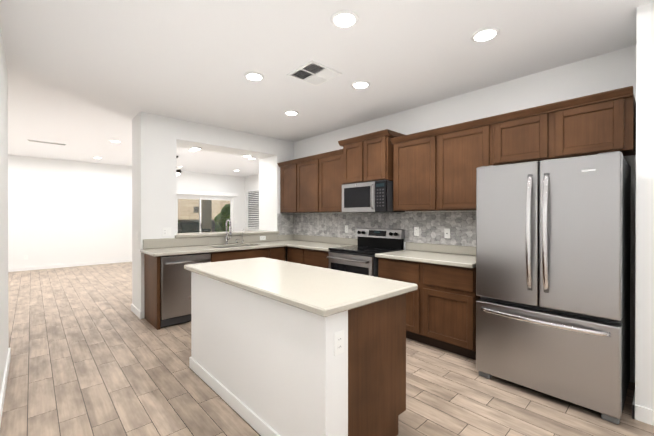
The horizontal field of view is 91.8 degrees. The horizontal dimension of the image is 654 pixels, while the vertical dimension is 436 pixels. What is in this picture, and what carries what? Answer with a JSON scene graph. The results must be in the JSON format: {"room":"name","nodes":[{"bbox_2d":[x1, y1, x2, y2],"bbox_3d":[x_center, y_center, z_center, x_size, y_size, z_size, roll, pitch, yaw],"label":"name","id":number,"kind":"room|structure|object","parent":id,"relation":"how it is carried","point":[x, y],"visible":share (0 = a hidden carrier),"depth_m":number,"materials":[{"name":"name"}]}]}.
{"room":"kitchen","nodes":[
{"label":"kitchen","id":0,"kind":"room"},
{"bbox_2d":[0,28,8,394],"bbox_3d":[-0.691,-0.082,0.390,0.150,2.860,7.030,0,0,-43],"label":"wall","id":1,"kind":"structure","parent":0,"point":[4,333],"depth_m":2.55,"materials":[{"name":"white paint"}]},
{"bbox_2d":[0,348,10,424],"bbox_3d":[-0.690,1.300,0.405,0.163,0.096,7.043,0,0,-43],"label":"baseboard","id":2,"kind":"structure","parent":1,"relation":"attached to","point":[3,390],"depth_m":2.44,"materials":[{"name":"white wood"}]},
{"bbox_2d":[8,155,244,267],"bbox_3d":[-6.919,-0.115,8.610,10.470,2.860,0.150,0,0,-43],"label":"wall","id":3,"kind":"structure","parent":0,"point":[64,211],"depth_m":8.59,"materials":[{"name":"white paint"}]},
{"bbox_2d":[8,259,131,271],"bbox_3d":[-6.907,1.268,8.515,10.350,0.096,0.013,0,0,-43],"label":"baseboard","id":4,"kind":"structure","parent":3,"relation":"attached to","point":[65,265],"depth_m":8.46,"materials":[{"name":"white"}]},
{"bbox_2d":[176,190,237,232],"bbox_3d":[-4.205,0.196,11.039,2.290,2.220,0.220,0,0,-43],"label":"sliding window","id":5,"kind":"structure","parent":3,"relation":"in","point":[187,192],"depth_m":10.95,"materials":[{"name":"white plastic"}]},
{"bbox_2d":[8,71,258,176],"bbox_3d":[-4.637,-1.585,6.069,10.590,0.100,6.970,0,0,-43],"label":"ceiling","id":6,"kind":"structure","parent":0,"point":[84,131],"depth_m":5.82,"materials":[{"name":"white paint"}]},
{"bbox_2d":[27,139,66,145],"bbox_3d":[-5.679,-1.529,6.432,0.600,0.013,0.150,0,0,-43],"label":"ceiling vent","id":7,"kind":"object","parent":6,"relation":"in","point":[46,142],"visible":1,"depth_m":6.40,"materials":[{"name":"grey metal"}]},
{"bbox_2d":[176,156,196,175],"bbox_3d":[-3.667,-1.299,7.850,1.186,0.485,1.132,0,0,-43],"label":"ceiling fan","id":8,"kind":"object","parent":6,"relation":"hanging from","point":[178,171],"visible":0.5,"depth_m":7.83,"materials":[{"name":"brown metal"}]},
{"bbox_2d":[132,112,293,318],"bbox_3d":[-1.709,-0.101,5.230,2.520,2.860,0.500,0,0,-43],"label":"wall","id":9,"kind":"structure","parent":0,"point":[157,140],"depth_m":4.44,"materials":[{"name":"white paint"}]},
{"bbox_2d":[131,304,140,318],"bbox_3d":[-2.636,1.284,4.372,0.013,0.096,0.526,0,0,-43],"label":"baseboard","id":10,"kind":"structure","parent":9,"relation":"attached to","point":[136,311],"depth_m":4.33,"materials":[{"name":"white wood"}]},
{"bbox_2d":[162,228,170,235],"bbox_3d":[-2.227,0.192,4.401,0.116,0.115,0.008,0,0,-43],"label":"light switch","id":11,"kind":"object","parent":9,"relation":"attached to","point":[166,231],"visible":1,"depth_m":4.40,"materials":[{"name":"white plastic"}]},
{"bbox_2d":[175,230,278,237],"bbox_3d":[-1.682,0.259,5.257,1.755,0.040,0.570,0,0,-43],"label":"sill","id":12,"kind":"structure","parent":9,"relation":"on","point":[197,234],"depth_m":5.00,"materials":[{"name":"beige stone"}]},
{"bbox_2d":[277,214,293,234],"bbox_3d":[-0.753,0.114,5.776,0.362,0.384,0.007,0,0,-43],"label":"tile backsplash","id":13,"kind":"structure","parent":9,"relation":"attached to","point":[285,224],"depth_m":5.77,"materials":[{"name":"tile"}]},
{"bbox_2d":[245,174,258,230],"bbox_3d":[-1.139,-0.120,10.000,0.120,2.860,5.700,0,0,-43],"label":"wall","id":14,"kind":"structure","parent":0,"point":[251,182],"depth_m":11.78,"materials":[{"name":"white paint"}]},
{"bbox_2d":[247,189,258,229],"bbox_3d":[-2.363,-0.295,11.196,0.051,1.480,1.840,0,0,-43],"label":"window shutter","id":15,"kind":"object","parent":14,"relation":"attached to","point":[253,209],"visible":0.33,"depth_m":11.56,"materials":[{"name":"white plastic"}]},
{"bbox_2d":[259,158,261,229],"bbox_3d":[-1.091,-0.105,6.230,0.490,2.860,0.120,0,0,-43],"label":"wall","id":16,"kind":"structure","parent":0,"point":[260,194],"depth_m":6.07,"materials":[{"name":"white paint"}]},
{"bbox_2d":[0,262,653,435],"bbox_3d":[-2.223,1.385,3.492,10.750,0.100,14.050,0,0,-43],"label":"floor","id":17,"kind":"structure","parent":0,"point":[92,354],"depth_m":2.52,"materials":[{"name":"brown wood"}]},
{"bbox_2d":[160,253,210,327],"bbox_3d":[-1.929,0.900,4.170,0.598,0.865,0.647,0,0,-43],"label":"dishwasher","id":18,"kind":"object","parent":17,"relation":"on","point":[175,292],"visible":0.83,"depth_m":3.89,"materials":[{"name":"grey metal"}]},
{"bbox_2d":[244,247,283,260],"bbox_3d":[-0.992,0.889,5.122,0.382,0.880,0.600,0,0,-43],"label":"base cabinet","id":19,"kind":"object","parent":17,"relation":"on","point":[277,253],"depth_m":4.80,"materials":[{"name":"brown wood"}]},
{"bbox_2d":[284,247,299,262],"bbox_3d":[-0.257,0.889,5.053,0.600,0.880,0.504,0,0,-43],"label":"base cabinet","id":20,"kind":"object","parent":17,"relation":"on","point":[293,254],"depth_m":4.91,"materials":[{"name":"brown wood"}]},
{"bbox_2d":[140,234,295,256],"bbox_3d":[-1.318,0.366,4.800,2.534,0.170,0.664,0,0,-43],"label":"countertop","id":21,"kind":"structure","parent":20,"relation":"on","point":[190,245],"depth_m":4.58,"materials":[{"name":"beige stone"}]},
{"bbox_2d":[225,219,244,243],"bbox_3d":[-1.423,0.214,4.990,0.341,0.389,0.173,0,0,-43],"label":"faucet","id":22,"kind":"object","parent":21,"relation":"on","point":[227,239],"visible":1,"depth_m":4.92,"materials":[{"name":"silver metal"}]},
{"bbox_2d":[184,257,417,435],"bbox_3d":[-0.348,0.880,2.428,0.815,0.920,1.860,0,0,-43],"label":"kitchen island","id":23,"kind":"object","parent":17,"relation":"on","point":[264,360],"visible":1,"depth_m":1.88,"materials":[{"name":"white paint"}]},
{"bbox_2d":[334,330,343,355],"bbox_3d":[0.062,0.628,1.594,0.070,0.115,0.007,0,0,-43],"label":"outlet","id":24,"kind":"object","parent":23,"relation":"attached to","point":[338,342],"visible":1,"depth_m":1.59,"materials":[{"name":"white plastic"}]},
{"bbox_2d":[300,248,329,268],"bbox_3d":[0.042,0.891,4.732,0.600,0.880,0.657,0,0,-43],"label":"base cabinet","id":25,"kind":"object","parent":17,"relation":"on","point":[318,258],"depth_m":4.53,"materials":[{"name":"brown wood"}]},
{"bbox_2d":[284,235,357,251],"bbox_3d":[-0.075,0.380,4.839,0.661,0.140,0.975,0,0,-43],"label":"countertop","id":26,"kind":"structure","parent":25,"relation":"on","point":[321,243],"depth_m":5.02,"materials":[{"name":"beige stone"}]},
{"bbox_2d":[327,228,404,276],"bbox_3d":[0.485,0.740,4.168,0.713,1.186,0.778,0,0,-43],"label":"range","id":27,"kind":"object","parent":17,"relation":"on","point":[360,258],"visible":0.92,"depth_m":4.11,"materials":[{"name":"grey metal"}]},
{"bbox_2d":[378,257,419,341],"bbox_3d":[1.000,0.895,3.705,0.600,0.880,0.570,0,0,-43],"label":"base cabinet","id":28,"kind":"object","parent":17,"relation":"on","point":[393,269],"depth_m":3.41,"materials":[{"name":"brown wood"}]},
{"bbox_2d":[420,262,479,359],"bbox_3d":[1.380,0.896,3.298,0.600,0.880,0.544,0,0,-43],"label":"base cabinet","id":29,"kind":"object","parent":17,"relation":"on","point":[441,306],"depth_m":3.08,"materials":[{"name":"brown wood"}]},
{"bbox_2d":[375,242,475,267],"bbox_3d":[1.177,0.386,3.502,0.654,0.140,1.125,0,0,-43],"label":"countertop","id":30,"kind":"structure","parent":29,"relation":"on","point":[454,255],"depth_m":3.54,"materials":[{"name":"beige stone"}]},
{"bbox_2d":[476,151,630,423],"bbox_3d":[1.834,0.452,2.597,0.870,1.775,0.903,0,0,-43],"label":"fridge","id":31,"kind":"object","parent":17,"relation":"on","point":[553,276],"visible":1,"depth_m":2.27,"materials":[{"name":"grey metal"}]},
{"bbox_2d":[0,0,653,141],"bbox_3d":[0.431,-1.459,2.011,4.010,0.120,8.120,0,0,-43],"label":"ceiling","id":32,"kind":"structure","parent":0,"point":[192,60],"depth_m":2.65,"materials":[{"name":"white paint"}]},
{"bbox_2d":[244,72,263,80],"bbox_3d":[-0.721,-1.397,3.138,0.200,0.012,0.200,0,0,-43],"label":"recessed light","id":33,"kind":"object","parent":32,"relation":"in","point":[254,76],"visible":1,"depth_m":3.12,"materials":[{"name":"white plastic"}]},
{"bbox_2d":[284,110,298,115],"bbox_3d":[-0.477,-1.401,4.240,0.200,0.012,0.200,0,0,-43],"label":"recessed light","id":34,"kind":"object","parent":32,"relation":"in","point":[291,113],"visible":1,"depth_m":4.23,"materials":[{"name":"white plastic"}]},
{"bbox_2d":[287,60,341,85],"bbox_3d":[-0.122,-1.394,3.082,0.380,0.017,0.380,0,0,-43],"label":"ceiling vent","id":35,"kind":"object","parent":32,"relation":"in","point":[312,72],"visible":1,"depth_m":3.06,"materials":[{"name":"grey metal"}]},
{"bbox_2d":[330,10,358,27],"bbox_3d":[0.124,-1.393,2.231,0.200,0.012,0.200,0,0,-43],"label":"recessed light","id":36,"kind":"object","parent":32,"relation":"in","point":[344,19],"visible":1,"depth_m":2.22,"materials":[{"name":"white plastic"}]},
{"bbox_2d":[351,81,369,88],"bbox_3d":[0.354,-1.398,3.334,0.200,0.012,0.200,0,0,-43],"label":"recessed light","id":37,"kind":"object","parent":32,"relation":"in","point":[360,84],"visible":1,"depth_m":3.31,"materials":[{"name":"white plastic"}]},
{"bbox_2d":[471,27,499,41],"bbox_3d":[1.206,-1.394,2.420,0.200,0.012,0.200,0,0,-43],"label":"recessed light","id":38,"kind":"object","parent":32,"relation":"in","point":[485,34],"visible":1,"depth_m":2.40,"materials":[{"name":"white plastic"}]},
{"bbox_2d":[294,45,635,382],"bbox_3d":[0.865,-0.098,4.404,0.120,2.860,5.220,0,0,-43],"label":"wall","id":39,"kind":"structure","parent":0,"point":[612,70],"depth_m":3.15,"materials":[{"name":"white paint"}]},
{"bbox_2d":[279,162,292,212],"bbox_3d":[-0.539,-0.513,5.581,0.324,0.839,0.576,0,0,-43],"label":"upper cabinet","id":40,"kind":"object","parent":39,"relation":"attached to","point":[286,172],"depth_m":5.54,"materials":[{"name":"brown wood"}]},
{"bbox_2d":[293,158,312,212],"bbox_3d":[-0.203,-0.511,5.221,0.324,0.839,0.701,0,0,-43],"label":"upper cabinet","id":41,"kind":"object","parent":39,"relation":"attached to","point":[303,170],"depth_m":5.19,"materials":[{"name":"brown wood"}]},
{"bbox_2d":[313,154,341,212],"bbox_3d":[0.154,-0.510,4.838,0.324,0.839,0.638,0,0,-43],"label":"upper cabinet","id":42,"kind":"object","parent":39,"relation":"attached to","point":[327,188],"depth_m":4.77,"materials":[{"name":"brown wood"}]},
{"bbox_2d":[341,138,358,185],"bbox_3d":[0.511,-0.751,4.400,0.399,0.555,0.448,0,0,-43],"label":"upper cabinet","id":43,"kind":"object","parent":39,"relation":"attached to","point":[349,151],"depth_m":4.34,"materials":[{"name":"brown wood"}]},
{"bbox_2d":[357,134,400,181],"bbox_3d":[0.723,-0.750,4.171,0.399,0.555,0.448,0,0,-43],"label":"upper cabinet","id":44,"kind":"object","parent":39,"relation":"attached to","point":[372,153],"depth_m":4.02,"materials":[{"name":"brown wood"}]},
{"bbox_2d":[342,180,404,212],"bbox_3d":[0.595,-0.273,4.267,0.457,0.395,0.752,0,0,-43],"label":"over-the-range microwave","id":45,"kind":"object","parent":44,"relation":"attached to","point":[370,197],"visible":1,"depth_m":4.07,"materials":[{"name":"grey metal"}]},
{"bbox_2d":[294,212,475,246],"bbox_3d":[0.608,0.118,4.588,0.007,0.384,3.600,0,0,-43],"label":"tile backsplash","id":46,"kind":"structure","parent":39,"relation":"attached to","point":[433,225],"depth_m":4.14,"materials":[{"name":"tile"}]},
{"bbox_2d":[414,227,418,235],"bbox_3d":[1.134,0.169,4.012,0.007,0.115,0.070,0,0,-43],"label":"outlet","id":47,"kind":"object","parent":46,"relation":"attached to","point":[416,231],"visible":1,"depth_m":4.01,"materials":[{"name":"white plastic"}]},
{"bbox_2d":[444,228,449,237],"bbox_3d":[1.409,0.180,3.715,0.010,0.115,0.070,0,0,-43],"label":"outlet","id":48,"kind":"object","parent":46,"relation":"attached to","point":[446,232],"visible":1,"depth_m":3.72,"materials":[{"name":"white plastic"}]},
{"bbox_2d":[389,134,440,210],"bbox_3d":[1.145,-0.506,3.775,0.324,0.839,0.658,0,0,-43],"label":"upper cabinet","id":49,"kind":"object","parent":39,"relation":"attached to","point":[408,157],"depth_m":3.72,"materials":[{"name":"brown wood"}]},
{"bbox_2d":[429,122,492,210],"bbox_3d":[1.489,-0.504,3.406,0.324,0.839,0.643,0,0,-43],"label":"upper cabinet","id":50,"kind":"object","parent":39,"relation":"attached to","point":[432,170],"depth_m":3.31,"materials":[{"name":"brown wood"}]},
{"bbox_2d":[493,110,548,165],"bbox_3d":[1.872,-0.718,2.995,0.324,0.409,0.480,0,0,-43],"label":"upper cabinet","id":51,"kind":"object","parent":39,"relation":"attached to","point":[520,138],"depth_m":2.88,"materials":[{"name":"brown wood"}]},
{"bbox_2d":[549,90,635,159],"bbox_3d":[2.208,-0.716,2.634,0.324,0.409,0.505,0,0,-43],"label":"upper cabinet","id":52,"kind":"object","parent":39,"relation":"attached to","point":[598,125],"depth_m":2.51,"materials":[{"name":"brown wood"}]},
{"bbox_2d":[635,2,653,409],"bbox_3d":[3.322,-0.036,1.307,0.750,2.760,2.900,0,0,-43],"label":"wall","id":53,"kind":"structure","parent":0,"point":[644,339],"depth_m":2.08,"materials":[{"name":"white paint"}]},
{"bbox_2d":[632,392,653,425],"bbox_3d":[3.268,1.296,1.272,0.643,0.096,2.913,0,0,-43],"label":"baseboard","id":54,"kind":"structure","parent":53,"relation":"attached to","point":[642,414],"depth_m":2.08,"materials":[{"name":"white wood"}]},
{"label":"outside","id":55,"kind":"structure","parent":0,"visible":0},
{"bbox_3d":[-9.601,1.358,15.549,28.000,0.100,13.650,0,0,-43],"label":"ground","id":56,"kind":"structure","parent":55,"visible":0},
{"bbox_2d":[178,222,210,232],"bbox_3d":[-5.378,0.741,12.409,1.500,1.159,0.600,0,0,-43],"label":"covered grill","id":57,"kind":"object","parent":56,"relation":"on","point":[189,224],"depth_m":12.21,"materials":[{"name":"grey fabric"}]},
{"bbox_2d":[178,199,229,231],"bbox_3d":[-7.455,-0.529,14.705,22.000,3.680,0.260,0,0,-43],"label":"wall","id":58,"kind":"structure","parent":56,"relation":"on","point":[192,203],"depth_m":15.45,"materials":[{"name":"beige concrete"}]},
{"bbox_2d":[201,200,211,231],"bbox_3d":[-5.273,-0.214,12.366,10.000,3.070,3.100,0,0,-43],"label":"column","id":59,"kind":"structure","parent":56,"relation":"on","point":[207,212],"depth_m":13.87,"materials":[{"name":"beige paint"}]},
{"bbox_2d":[214,204,229,231],"bbox_3d":[-4.568,0.333,15.340,1.700,2.120,1.982,0,0,-43],"label":"bush","id":60,"kind":"object","parent":56,"relation":"on","point":[220,222],"depth_m":15.06,"materials":[{"name":"green plant"}]},
{"bbox_2d":[225,215,229,230],"bbox_3d":[-3.812,0.482,13.796,1.628,1.984,1.793,0,0,-43],"label":"bush","id":61,"kind":"object","parent":56,"relation":"on","point":[228,217],"depth_m":13.59,"materials":[{"name":"green plant"}]}
]}

